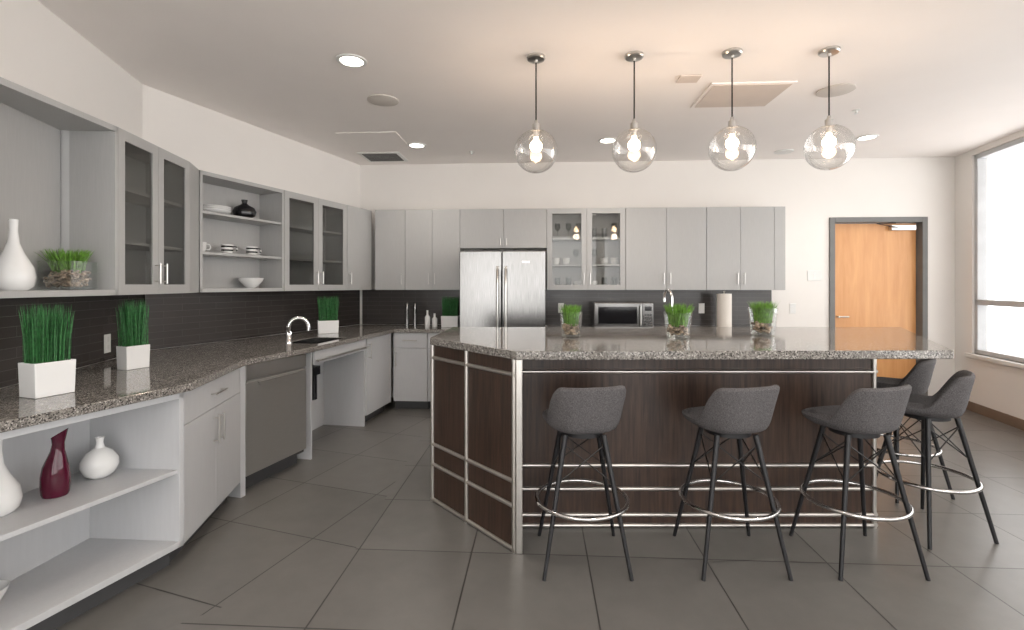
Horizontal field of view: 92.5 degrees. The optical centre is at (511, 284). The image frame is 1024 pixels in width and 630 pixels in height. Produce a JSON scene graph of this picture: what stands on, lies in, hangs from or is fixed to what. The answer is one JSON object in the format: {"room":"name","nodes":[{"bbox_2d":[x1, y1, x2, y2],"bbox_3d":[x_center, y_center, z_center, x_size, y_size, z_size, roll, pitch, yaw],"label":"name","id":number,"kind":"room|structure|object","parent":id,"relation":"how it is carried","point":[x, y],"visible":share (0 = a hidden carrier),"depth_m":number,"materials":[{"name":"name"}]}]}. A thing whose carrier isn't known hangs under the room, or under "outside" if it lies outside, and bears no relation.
{"room":"kitchen","nodes":[
{"label":"kitchen","id":0,"kind":"room"},
{"bbox_2d":[0,0,359,388],"bbox_3d":[-2.574,-0.050,1.655,0.963,2.900,9.321,0,0,2],"label":"wall","id":1,"kind":"structure","parent":0,"point":[41,53],"depth_m":3.71,"materials":[{"name":"paint"}]},
{"bbox_2d":[0,77,117,297],"bbox_3d":[-2.343,-0.414,2.315,0.315,0.942,0.846,0,0,-3],"label":"wall shelf","id":2,"kind":"object","parent":1,"relation":"attached to","point":[31,122],"visible":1,"depth_m":2.59,"materials":[{"name":"grey wood"}]},
{"bbox_2d":[0,219,36,290],"bbox_3d":[-2.310,-0.139,2.270,0.156,0.330,0.156,0,0,0],"label":"vase","id":3,"kind":"object","parent":2,"relation":"on","point":[17,273],"visible":1,"depth_m":2.24,"materials":[{"name":"white ceramic"}]},
{"bbox_2d":[38,248,91,287],"bbox_3d":[-2.340,-0.086,2.585,0.223,0.224,0.222,0,0,13],"label":"potted grass","id":4,"kind":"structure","parent":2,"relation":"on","point":[66,269],"depth_m":2.55,"materials":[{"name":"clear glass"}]},
{"bbox_2d":[0,294,143,387],"bbox_3d":[-2.481,0.272,2.529,0.014,0.434,2.320,0,0,-14],"label":"backsplash","id":5,"kind":"structure","parent":1,"relation":"attached to","point":[95,317],"depth_m":2.88,"materials":[{"name":"tile"}]},
{"bbox_2d":[104,334,110,352],"bbox_3d":[-2.628,0.380,3.184,0.008,0.120,0.070,0,0,-14],"label":"wall outlet","id":6,"kind":"object","parent":5,"relation":"attached to","point":[107,338],"visible":1,"depth_m":3.18,"materials":[{"name":"white plastic"}]},
{"bbox_2d":[60,127,189,294],"bbox_3d":[-2.392,-0.414,3.117,0.338,0.942,0.789,0,0,-8],"label":"upper cabinet","id":7,"kind":"object","parent":1,"relation":"attached to","point":[154,182],"visible":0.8,"depth_m":3.26,"materials":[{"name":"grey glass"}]},
{"bbox_2d":[190,163,198,292],"bbox_3d":[-2.461,-0.414,3.667,0.278,0.942,0.266,0,0,0],"label":"cabinet filler","id":8,"kind":"object","parent":7,"relation":"attached to","point":[194,172],"visible":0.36,"depth_m":3.65,"materials":[{"name":"grey wood"}]},
{"bbox_2d":[199,170,283,291],"bbox_3d":[-2.401,-0.414,4.215,0.295,0.942,0.840,0,0,19],"label":"wall shelf","id":9,"kind":"object","parent":1,"relation":"attached to","point":[219,271],"visible":0.71,"depth_m":4.37,"materials":[{"name":"grey wood"}]},
{"bbox_2d":[203,242,210,251],"bbox_3d":[-2.487,-0.301,3.915,0.096,0.080,0.113,0,0,20],"label":"cup","id":10,"kind":"object","parent":9,"relation":"on","point":[205,244],"visible":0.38,"depth_m":3.91,"materials":[{"name":"white ceramic"}]},
{"bbox_2d":[203,208,230,213],"bbox_3d":[-2.462,-0.598,4.046,0.260,0.034,0.260,0,0,0],"label":"plate","id":11,"kind":"object","parent":9,"relation":"on","point":[204,209],"visible":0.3,"depth_m":3.97,"materials":[{"name":"white ceramic"}]},
{"bbox_2d":[203,206,231,210],"bbox_3d":[-2.462,-0.614,4.046,0.260,0.034,0.260,0,0,0],"label":"plate","id":12,"kind":"object","parent":11,"relation":"on","point":[203,206],"visible":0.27,"depth_m":3.95,"materials":[{"name":"white ceramic"}]},
{"bbox_2d":[203,204,231,208],"bbox_3d":[-2.462,-0.630,4.046,0.260,0.034,0.260,0,0,0],"label":"plate","id":13,"kind":"object","parent":12,"relation":"on","point":[203,204],"visible":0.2,"depth_m":3.95,"materials":[{"name":"white ceramic"}]},
{"bbox_2d":[221,244,237,253],"bbox_3d":[-2.404,-0.301,4.151,0.096,0.080,0.113,0,0,20],"label":"cup","id":14,"kind":"object","parent":9,"relation":"on","point":[225,248],"visible":0.89,"depth_m":4.11,"materials":[{"name":"ceramic"}]},
{"bbox_2d":[232,199,256,217],"bbox_3d":[-2.364,-0.666,4.329,0.190,0.170,0.190,0,0,0],"label":"vase","id":15,"kind":"object","parent":9,"relation":"on","point":[244,210],"visible":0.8,"depth_m":4.27,"materials":[{"name":"black ceramic"}]},
{"bbox_2d":[238,278,263,287],"bbox_3d":[-2.334,-0.018,4.383,0.210,0.088,0.210,0,0,0],"label":"bowl","id":16,"kind":"object","parent":9,"relation":"on","point":[246,282],"visible":1,"depth_m":4.32,"materials":[{"name":"white ceramic"}]},
{"bbox_2d":[246,246,261,254],"bbox_3d":[-2.322,-0.301,4.387,0.096,0.080,0.113,0,0,20],"label":"cup","id":17,"kind":"object","parent":9,"relation":"on","point":[250,250],"visible":0.87,"depth_m":4.34,"materials":[{"name":"ceramic"}]},
{"bbox_2d":[144,290,359,349],"bbox_3d":[-2.325,0.272,4.887,0.014,0.434,2.583,0,0,19],"label":"backsplash","id":18,"kind":"structure","parent":1,"relation":"attached to","point":[175,319],"depth_m":4.38,"materials":[{"name":"tile"}]},
{"bbox_2d":[284,190,346,290],"bbox_3d":[-2.095,-0.414,5.035,0.332,0.942,0.900,0,0,19],"label":"upper cabinet","id":19,"kind":"object","parent":1,"relation":"attached to","point":[315,229],"visible":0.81,"depth_m":5.14,"materials":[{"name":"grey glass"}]},
{"bbox_2d":[347,205,371,289],"bbox_3d":[-1.870,-0.414,5.677,0.332,0.942,0.450,0,0,19],"label":"upper cabinet","id":20,"kind":"object","parent":1,"relation":"attached to","point":[359,220],"visible":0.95,"depth_m":5.63,"materials":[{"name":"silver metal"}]},
{"bbox_2d":[38,0,1023,169],"bbox_3d":[1.400,-1.550,1.700,9.600,0.100,9.800,0,0,0],"label":"ceiling","id":21,"kind":"structure","parent":0,"point":[931,78],"depth_m":3.36,"materials":[{"name":"paint"}]},
{"bbox_2d":[336,53,366,67],"bbox_3d":[-1.070,-1.494,3.270,0.200,0.009,0.200,0,0,0],"label":"recessed light","id":22,"kind":"object","parent":21,"relation":"in","point":[348,60],"visible":1,"depth_m":3.27,"materials":[{"name":"white plastic"}]},
{"bbox_2d":[336,132,408,146],"bbox_3d":[-1.420,-1.496,5.050,0.600,0.007,0.500,0,0,3],"label":"access panel","id":23,"kind":"object","parent":21,"relation":"attached to","point":[356,139],"visible":1,"depth_m":5.03,"materials":[{"name":"paint"}]},
{"bbox_2d":[357,152,407,161],"bbox_3d":[-1.500,-1.492,5.720,0.480,0.015,0.400,0,0,3],"label":"ceiling vent","id":24,"kind":"object","parent":21,"relation":"in","point":[369,156],"visible":1,"depth_m":5.67,"materials":[{"name":"white plastic"}]},
{"bbox_2d":[367,94,398,105],"bbox_3d":[-1.045,-1.494,3.970,0.250,0.011,0.250,0,0,0],"label":"ceiling speaker","id":25,"kind":"object","parent":21,"relation":"attached to","point":[376,99],"visible":1,"depth_m":3.95},
{"bbox_2d":[408,142,425,147],"bbox_3d":[-1.020,-1.494,5.250,0.200,0.009,0.200,0,0,0],"label":"recessed light","id":26,"kind":"object","parent":21,"relation":"in","point":[412,145],"visible":1,"depth_m":5.25,"materials":[{"name":"white plastic"}]},
{"bbox_2d":[514,52,557,173],"bbox_3d":[0.158,-1.118,3.220,0.284,0.764,0.284,0,0,0],"label":"pendant lamp","id":27,"kind":"object","parent":21,"relation":"hanging from","point":[535,58],"visible":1,"depth_m":3.20,"materials":[{"name":"clear glass"}]},
{"bbox_2d":[531,120,540,137],"bbox_3d":[0.158,-1.025,3.220,0.068,0.110,0.068,0,0,0],"label":"socket","id":28,"kind":"object","parent":27,"relation":"attached to","point":[535,126],"depth_m":3.20,"materials":[{"name":"silver metal"}]},
{"bbox_2d":[598,137,617,143],"bbox_3d":[0.990,-1.494,5.070,0.200,0.009,0.200,0,0,0],"label":"recessed light","id":29,"kind":"object","parent":21,"relation":"in","point":[606,140],"visible":0.95,"depth_m":5.07,"materials":[{"name":"white plastic"}]},
{"bbox_2d":[612,50,656,172],"bbox_3d":[0.797,-1.118,3.196,0.284,0.764,0.284,0,0,0],"label":"pendant lamp","id":30,"kind":"object","parent":21,"relation":"hanging from","point":[632,56],"visible":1,"depth_m":3.18,"materials":[{"name":"clear glass"}]},
{"bbox_2d":[629,119,639,136],"bbox_3d":[0.797,-1.025,3.196,0.068,0.110,0.068,0,0,0],"label":"socket","id":31,"kind":"object","parent":30,"relation":"attached to","point":[634,125],"depth_m":3.18,"materials":[{"name":"silver metal"}]},
{"bbox_2d":[676,74,701,82],"bbox_3d":[1.280,-1.494,3.550,0.150,0.011,0.120,0,0,3],"label":"ceiling sensor","id":32,"kind":"object","parent":21,"relation":"attached to","point":[683,78],"visible":1,"depth_m":3.53,"materials":[{"name":"white plastic"}]},
{"bbox_2d":[708,47,756,170],"bbox_3d":[1.417,-1.118,3.155,0.284,0.764,0.284,0,0,0],"label":"pendant lamp","id":33,"kind":"object","parent":21,"relation":"hanging from","point":[732,142],"visible":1,"depth_m":3.14,"materials":[{"name":"clear glass"}]},
{"bbox_2d":[726,117,737,134],"bbox_3d":[1.417,-1.025,3.155,0.068,0.110,0.068,0,0,0],"label":"socket","id":34,"kind":"object","parent":33,"relation":"attached to","point":[732,122],"depth_m":3.14,"materials":[{"name":"silver metal"}]},
{"bbox_2d":[691,81,797,107],"bbox_3d":[1.800,-1.492,3.860,0.620,0.015,0.500,0,0,3],"label":"ceiling panel","id":35,"kind":"object","parent":21,"relation":"attached to","point":[745,94],"visible":1,"depth_m":3.82,"materials":[{"name":"paint"}]},
{"bbox_2d":[774,149,793,154],"bbox_3d":[3.050,-1.494,5.500,0.200,0.011,0.200,0,0,0],"label":"smoke detector","id":36,"kind":"object","parent":21,"relation":"attached to","point":[783,151],"visible":1,"depth_m":5.46,"materials":[{"name":"white plastic"}]},
{"bbox_2d":[803,45,855,169],"bbox_3d":[2.025,-1.118,3.130,0.284,0.764,0.284,0,0,0],"label":"pendant lamp","id":37,"kind":"object","parent":21,"relation":"hanging from","point":[829,141],"visible":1,"depth_m":3.12,"materials":[{"name":"clear glass"}]},
{"bbox_2d":[823,115,834,133],"bbox_3d":[2.025,-1.025,3.130,0.068,0.110,0.068,0,0,0],"label":"socket","id":38,"kind":"object","parent":37,"relation":"attached to","point":[828,127],"depth_m":3.12,"materials":[{"name":"silver metal"}]},
{"bbox_2d":[816,83,855,97],"bbox_3d":[2.490,-1.494,3.770,0.260,0.011,0.260,0,0,0],"label":"ceiling speaker","id":39,"kind":"object","parent":21,"relation":"attached to","point":[844,88],"visible":0.95,"depth_m":3.75},
{"bbox_2d":[855,134,878,140],"bbox_3d":[3.600,-1.494,4.970,0.200,0.009,0.200,0,0,0],"label":"recessed light","id":40,"kind":"object","parent":21,"relation":"in","point":[871,136],"visible":0.98,"depth_m":4.97,"materials":[{"name":"white plastic"}]},
{"bbox_2d":[54,397,1023,629],"bbox_3d":[1.400,1.450,1.700,9.600,0.100,9.800,0,0,0],"label":"floor","id":41,"kind":"structure","parent":0,"point":[352,535],"depth_m":2.44,"materials":[{"name":"tile"}]},
{"bbox_2d":[0,392,183,629],"bbox_3d":[-2.014,0.966,2.078,0.485,0.868,0.932,0,0,18],"label":"shelf","id":42,"kind":"object","parent":41,"relation":"on","point":[63,557],"visible":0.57,"depth_m":2.28,"materials":[{"name":"white wood"}]},
{"bbox_2d":[0,580,9,600],"bbox_3d":[-2.065,1.233,1.930,0.124,0.070,0.124,0,0,0],"label":"bowl","id":43,"kind":"object","parent":42,"relation":"on","point":[4,584],"visible":1,"depth_m":1.97,"materials":[{"name":"white ceramic"}]},
{"bbox_2d":[0,440,22,516],"bbox_3d":[-2.055,0.766,1.955,0.148,0.297,0.148,0,0,0],"label":"vase","id":44,"kind":"object","parent":42,"relation":"on","point":[11,494],"visible":0.86,"depth_m":1.95,"materials":[{"name":"white ceramic"}]},
{"bbox_2d":[39,428,70,498],"bbox_3d":[-1.985,0.769,2.130,0.104,0.290,0.088,0,0,-20],"label":"vase","id":45,"kind":"object","parent":42,"relation":"on","point":[55,475],"visible":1,"depth_m":2.11,"materials":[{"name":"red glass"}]},
{"bbox_2d":[79,436,118,479],"bbox_3d":[-1.965,0.819,2.335,0.148,0.190,0.148,0,0,0],"label":"vase","id":46,"kind":"object","parent":42,"relation":"on","point":[101,461],"visible":1,"depth_m":2.30,"materials":[{"name":"white ceramic"}]},
{"bbox_2d":[170,366,244,561],"bbox_3d":[-1.956,0.966,2.911,0.524,0.868,1.019,0,0,-11],"label":"base cabinet","id":47,"kind":"object","parent":41,"relation":"on","point":[212,409],"depth_m":2.79,"materials":[{"name":"grey wood"}]},
{"bbox_2d":[245,353,305,488],"bbox_3d":[-1.924,0.966,3.617,0.518,0.868,0.600,0,0,16],"label":"dishwasher","id":48,"kind":"object","parent":41,"relation":"on","point":[275,390],"visible":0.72,"depth_m":3.52,"materials":[{"name":"silver metal"}]},
{"bbox_2d":[297,339,368,459],"bbox_3d":[-1.742,0.966,4.428,0.543,0.868,0.947,0,0,9],"label":"base cabinet","id":49,"kind":"object","parent":41,"relation":"on","point":[340,400],"visible":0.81,"depth_m":4.86,"materials":[{"name":"grey wood"}]},
{"bbox_2d":[312,352,319,399],"bbox_3d":[-1.661,0.736,4.032,0.112,0.408,0.120,0,0,9],"label":"dispenser","id":50,"kind":"object","parent":49,"relation":"attached to","point":[315,368],"visible":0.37,"depth_m":4.01,"materials":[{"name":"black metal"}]},
{"bbox_2d":[365,333,390,421],"bbox_3d":[-1.620,0.966,5.192,0.538,0.868,0.598,0,0,9],"label":"base cabinet","id":51,"kind":"object","parent":41,"relation":"on","point":[378,354],"visible":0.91,"depth_m":5.12,"materials":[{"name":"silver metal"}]},
{"bbox_2d":[393,333,429,408],"bbox_3d":[-1.119,0.966,5.745,0.385,0.868,0.638,0,0,3],"label":"base cabinet","id":52,"kind":"object","parent":41,"relation":"on","point":[410,350],"visible":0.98,"depth_m":5.46,"materials":[{"name":"grey wood"}]},
{"bbox_2d":[428,333,438,408],"bbox_3d":[-0.737,0.966,5.724,0.375,0.868,0.637,0,0,3],"label":"base cabinet","id":53,"kind":"object","parent":41,"relation":"on","point":[430,335],"visible":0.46,"depth_m":5.45,"materials":[{"name":"grey wood"}]},
{"bbox_2d":[0,324,451,432],"bbox_3d":[-1.883,0.510,3.865,1.492,0.040,4.987,0,0,19],"label":"countertop","id":54,"kind":"structure","parent":53,"relation":"on","point":[100,386],"depth_m":2.74,"materials":[{"name":"stone"}]},
{"bbox_2d":[18,304,75,398],"bbox_3d":[-2.077,0.282,2.188,0.134,0.413,0.166,0,0,18],"label":"grass planter","id":55,"kind":"object","parent":54,"relation":"on","point":[45,371],"visible":1,"depth_m":2.15,"materials":[{"name":"white ceramic"}]},
{"bbox_2d":[115,299,149,369],"bbox_3d":[-2.226,0.282,2.881,0.100,0.414,0.147,0,0,18],"label":"grass planter","id":56,"kind":"object","parent":54,"relation":"on","point":[133,353],"visible":1,"depth_m":2.85,"materials":[{"name":"white ceramic"}]},
{"bbox_2d":[285,316,309,343],"bbox_3d":[-1.796,0.377,4.121,0.213,0.226,0.154,0,0,-35],"label":"faucet","id":57,"kind":"object","parent":54,"relation":"on","point":[288,340],"visible":1,"depth_m":4.12,"materials":[{"name":"silver metal"}]},
{"bbox_2d":[292,337,342,343],"bbox_3d":[-1.741,0.567,4.349,0.310,0.147,0.470,0,0,9],"label":"sink","id":58,"kind":"object","parent":54,"relation":"in","point":[315,340],"visible":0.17,"depth_m":4.57,"materials":[{"name":"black metal"}]},
{"bbox_2d":[317,295,339,333],"bbox_3d":[-1.870,0.295,4.978,0.217,0.388,0.137,0,0,-25],"label":"grass planter","id":59,"kind":"object","parent":54,"relation":"on","point":[328,322],"visible":1,"depth_m":4.95,"materials":[{"name":"white ceramic"}]},
{"bbox_2d":[405,303,408,326],"bbox_3d":[-1.220,0.347,5.700,0.044,0.283,0.044,0,0,0],"label":"pepper mill","id":60,"kind":"object","parent":54,"relation":"on","point":[407,304],"visible":1,"depth_m":5.68,"materials":[{"name":"silver metal"}]},
{"bbox_2d":[413,303,416,326],"bbox_3d":[-1.130,0.347,5.710,0.044,0.283,0.044,0,0,0],"label":"pepper mill","id":61,"kind":"object","parent":54,"relation":"on","point":[415,304],"visible":1,"depth_m":5.70,"materials":[{"name":"silver metal"}]},
{"bbox_2d":[425,310,429,327],"bbox_3d":[-0.970,0.389,5.620,0.060,0.200,0.060,0,0,0],"label":"soap bottle","id":62,"kind":"object","parent":54,"relation":"on","point":[427,317],"visible":1,"depth_m":5.60,"materials":[{"name":"white ceramic"}]},
{"bbox_2d":[432,313,436,326],"bbox_3d":[-0.900,0.409,5.700,0.060,0.160,0.060,0,0,0],"label":"soap bottle","id":63,"kind":"object","parent":54,"relation":"on","point":[434,319],"visible":1,"depth_m":5.68,"materials":[{"name":"white ceramic"}]},
{"bbox_2d":[441,296,458,326],"bbox_3d":[-0.721,0.305,5.719,0.209,0.367,0.135,0,0,3],"label":"grass planter","id":64,"kind":"object","parent":54,"relation":"on","point":[450,317],"visible":1,"depth_m":5.68,"materials":[{"name":"white ceramic"}]},
{"bbox_2d":[459,251,545,326],"bbox_3d":[-0.081,0.522,5.511,0.905,1.755,0.951,0,0,3],"label":"refrigerator","id":65,"kind":"object","parent":41,"relation":"on","point":[497,288],"visible":0.48,"depth_m":5.11,"materials":[{"name":"silver metal"}]},
{"bbox_2d":[535,385,633,580],"bbox_3d":[0.360,0.946,2.530,0.485,0.913,0.485,0,0,0],"label":"bar stool","id":66,"kind":"object","parent":41,"relation":"on","point":[579,413],"visible":1,"depth_m":2.37,"materials":[{"name":"grey fabric"}]},
{"bbox_2d":[430,345,877,553],"bbox_3d":[0.852,0.893,3.224,2.765,1.014,1.353,0,0,0],"label":"kitchen island","id":67,"kind":"object","parent":41,"relation":"on","point":[492,444],"visible":0.81,"depth_m":2.83,"materials":[{"name":"brown wood"}]},
{"bbox_2d":[430,327,953,359],"bbox_3d":[1.309,0.362,3.240,3.678,0.045,1.460,0,0,0],"label":"island countertop","id":68,"kind":"structure","parent":67,"relation":"on","point":[515,343],"depth_m":2.85,"materials":[{"name":"stone"}]},
{"bbox_2d":[558,304,581,334],"bbox_3d":[0.377,0.230,3.189,0.166,0.218,0.187,0,0,0],"label":"plant","id":69,"kind":"object","parent":68,"relation":"on","point":[571,315],"visible":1,"depth_m":3.16,"materials":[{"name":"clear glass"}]},
{"bbox_2d":[662,289,672,324],"bbox_3d":[1.171,0.184,3.670,0.060,0.311,0.161,0,0,-10],"label":"faucet","id":70,"kind":"object","parent":68,"relation":"on","point":[666,290],"visible":0.56,"depth_m":3.64,"materials":[{"name":"silver metal"}]},
{"bbox_2d":[665,302,693,335],"bbox_3d":[1.064,0.225,3.127,0.214,0.229,0.212,0,0,0],"label":"plant","id":71,"kind":"object","parent":68,"relation":"on","point":[678,317],"visible":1,"depth_m":3.10,"materials":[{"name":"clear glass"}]},
{"bbox_2d":[748,300,778,333],"bbox_3d":[1.698,0.220,3.318,0.194,0.238,0.217,0,0,0],"label":"plant","id":72,"kind":"object","parent":68,"relation":"on","point":[763,315],"visible":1,"depth_m":3.28,"materials":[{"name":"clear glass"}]},
{"bbox_2d":[673,385,792,580],"bbox_3d":[1.115,0.946,2.530,0.485,0.913,0.485,0,0,0],"label":"bar stool","id":73,"kind":"object","parent":41,"relation":"on","point":[730,413],"visible":1,"depth_m":2.38,"materials":[{"name":"grey fabric"}]},
{"bbox_2d":[789,384,930,580],"bbox_3d":[1.765,0.946,2.530,0.485,0.913,0.485,0,0,0],"label":"bar stool","id":74,"kind":"object","parent":41,"relation":"on","point":[866,413],"visible":1,"depth_m":2.38,"materials":[{"name":"grey fabric"}]},
{"bbox_2d":[877,359,954,502],"bbox_3d":[2.650,0.946,3.380,0.485,0.913,0.485,0,0,-8],"label":"bar stool","id":75,"kind":"object","parent":41,"relation":"on","point":[919,377],"visible":0.48,"depth_m":3.20,"materials":[{"name":"grey fabric"}]},
{"bbox_2d":[877,370,998,549],"bbox_3d":[2.390,0.946,2.830,0.485,0.913,0.485,0,0,-8],"label":"bar stool","id":76,"kind":"object","parent":41,"relation":"on","point":[951,401],"visible":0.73,"depth_m":2.69,"materials":[{"name":"grey fabric"}]},
{"bbox_2d":[360,157,954,396],"bbox_3d":[1.726,-0.050,6.004,7.550,2.900,0.151,0,0,3],"label":"wall","id":77,"kind":"structure","parent":0,"point":[809,195],"depth_m":5.85,"materials":[{"name":"paint"}]},
{"bbox_2d":[375,210,404,289],"bbox_3d":[-1.429,-0.414,5.916,0.358,0.942,0.365,0,0,3],"label":"upper cabinet","id":78,"kind":"object","parent":77,"relation":"attached to","point":[389,224],"visible":0.88,"depth_m":5.77,"materials":[{"name":"grey laminate"}]},
{"bbox_2d":[405,209,463,289],"bbox_3d":[-0.925,-0.414,5.888,0.648,0.942,0.365,0,0,3],"label":"upper cabinet","id":79,"kind":"object","parent":77,"relation":"attached to","point":[432,237],"visible":0.88,"depth_m":5.75,"materials":[{"name":"grey laminate"}]},
{"bbox_2d":[460,209,546,249],"bbox_3d":[-0.094,-0.657,5.843,1.011,0.455,0.365,0,0,3],"label":"upper cabinet","id":80,"kind":"object","parent":77,"relation":"attached to","point":[480,229],"visible":1,"depth_m":5.70,"materials":[{"name":"grey laminate"}]},
{"bbox_2d":[362,289,771,325],"bbox_3d":[0.614,0.272,5.983,4.970,0.434,0.011,0,0,3],"label":"backsplash","id":81,"kind":"structure","parent":77,"relation":"attached to","point":[378,306],"depth_m":5.96,"materials":[{"name":"tile"}]},
{"bbox_2d":[558,303,563,312],"bbox_3d":[0.598,0.280,5.974,0.070,0.120,0.008,0,0,3],"label":"wall outlet","id":82,"kind":"object","parent":81,"relation":"attached to","point":[559,304],"visible":0.68,"depth_m":5.97,"materials":[{"name":"white plastic"}]},
{"bbox_2d":[699,303,704,312],"bbox_3d":[2.276,0.280,5.883,0.070,0.120,0.008,0,0,3],"label":"wall outlet","id":83,"kind":"object","parent":81,"relation":"attached to","point":[701,305],"visible":1,"depth_m":5.88,"materials":[{"name":"white plastic"}]},
{"bbox_2d":[546,208,624,289],"bbox_3d":[0.862,-0.414,5.791,0.900,0.942,0.365,0,0,3],"label":"upper cabinet","id":84,"kind":"object","parent":77,"relation":"attached to","point":[584,236],"visible":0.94,"depth_m":5.94,"materials":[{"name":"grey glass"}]},
{"bbox_2d":[552,258,559,263],"bbox_3d":[0.513,-0.281,5.830,0.113,0.080,0.096,0,0,36],"label":"cup","id":85,"kind":"object","parent":84,"relation":"in","point":[554,260],"visible":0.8,"depth_m":5.79,"materials":[{"name":"white ceramic"}]},
{"bbox_2d":[562,258,569,263],"bbox_3d":[0.632,-0.281,5.822,0.113,0.080,0.096,0,0,32],"label":"cup","id":86,"kind":"object","parent":84,"relation":"in","point":[564,260],"visible":0.82,"depth_m":5.78,"materials":[{"name":"white ceramic"}]},
{"bbox_2d":[572,281,580,284],"bbox_3d":[0.774,-0.011,5.804,0.096,0.080,0.113,0,0,40],"label":"cup","id":87,"kind":"object","parent":84,"relation":"in","point":[575,282],"visible":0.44,"depth_m":5.77,"materials":[{"name":"white ceramic"}]},
{"bbox_2d":[600,258,607,263],"bbox_3d":[1.096,-0.281,5.789,0.113,0.080,0.096,0,0,33],"label":"cup","id":88,"kind":"object","parent":84,"relation":"in","point":[602,260],"visible":0.86,"depth_m":5.75,"materials":[{"name":"white ceramic"}]},
{"bbox_2d":[610,258,617,263],"bbox_3d":[1.215,-0.281,5.780,0.096,0.080,0.113,0,0,-42],"label":"cup","id":89,"kind":"object","parent":84,"relation":"in","point":[612,260],"visible":0.88,"depth_m":5.75,"materials":[{"name":"white ceramic"}]},
{"bbox_2d":[625,207,705,289],"bbox_3d":[1.766,-0.414,5.742,0.907,0.942,0.366,0,0,3],"label":"upper cabinet","id":90,"kind":"object","parent":77,"relation":"attached to","point":[665,248],"visible":0.84,"depth_m":5.60,"materials":[{"name":"grey laminate"}]},
{"bbox_2d":[706,207,784,289],"bbox_3d":[2.655,-0.414,5.693,0.871,0.942,0.365,0,0,3],"label":"upper cabinet","id":91,"kind":"object","parent":77,"relation":"attached to","point":[739,240],"depth_m":5.55,"materials":[{"name":"grey laminate"}]},
{"bbox_2d":[790,303,795,313],"bbox_3d":[3.345,0.280,5.837,0.070,0.120,0.008,0,0,3],"label":"wall outlet","id":92,"kind":"object","parent":77,"relation":"attached to","point":[792,305],"visible":1,"depth_m":5.83,"materials":[{"name":"white plastic"}]},
{"bbox_2d":[807,271,820,280],"bbox_3d":[3.594,-0.110,5.823,0.160,0.120,0.008,0,0,3],"label":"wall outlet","id":93,"kind":"object","parent":77,"relation":"attached to","point":[811,275],"visible":1,"depth_m":5.82,"materials":[{"name":"white plastic"}]},
{"bbox_2d":[829,217,927,395],"bbox_3d":[4.321,0.300,5.835,1.110,2.200,0.166,0,0,3],"label":"door","id":94,"kind":"structure","parent":77,"relation":"in","point":[878,266],"depth_m":5.85,"materials":[{"name":"orange wood"}]},
{"bbox_2d":[955,130,1023,419],"bbox_3d":[4.171,-0.050,1.356,0.151,2.900,9.200,0,0,14],"label":"wall","id":95,"kind":"structure","parent":0,"point":[999,387],"depth_m":5.46,"materials":[{"name":"paint"}]},
{"bbox_2d":[964,137,1023,368],"bbox_3d":[4.146,-0.320,1.440,0.160,2.240,8.350,0,0,14],"label":"window","id":96,"kind":"structure","parent":95,"relation":"in","point":[981,302],"depth_m":5.38,"materials":[{"name":"glass"},{"name":"gray metal"}]},
{"bbox_2d":[966,401,1023,430],"bbox_3d":[4.091,1.350,1.376,0.015,0.100,9.000,0,0,14],"label":"baseboard","id":97,"kind":"structure","parent":95,"relation":"attached to","point":[999,416],"depth_m":5.06,"materials":[{"name":"brown wood"}]},
{"bbox_3d":[0.865,0.966,5.637,0.890,0.868,0.637,0,0,3],"label":"base cabinet","id":98,"kind":"object","parent":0,"visible":0},
{"bbox_2d":[547,325,775,326],"bbox_3d":[1.757,0.510,5.595,2.695,0.040,0.636,0,0,3],"label":"countertop","id":99,"kind":"structure","parent":98,"relation":"on","point":[547,325],"depth_m":5.79,"materials":[{"name":"stone"}]},
{"bbox_2d":[590,302,652,326],"bbox_3d":[1.262,0.344,5.665,0.660,0.290,0.438,0,0,3],"label":"microwave","id":100,"kind":"object","parent":99,"relation":"on","point":[602,314],"visible":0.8,"depth_m":5.49,"materials":[{"name":"silver metal"}]},
{"bbox_2d":[717,291,731,326],"bbox_3d":[2.420,0.277,5.591,0.170,0.425,0.170,0,0,0],"label":"paper towel holder","id":101,"kind":"object","parent":99,"relation":"on","point":[724,301],"visible":0.88,"depth_m":5.52,"materials":[{"name":"white paper"}]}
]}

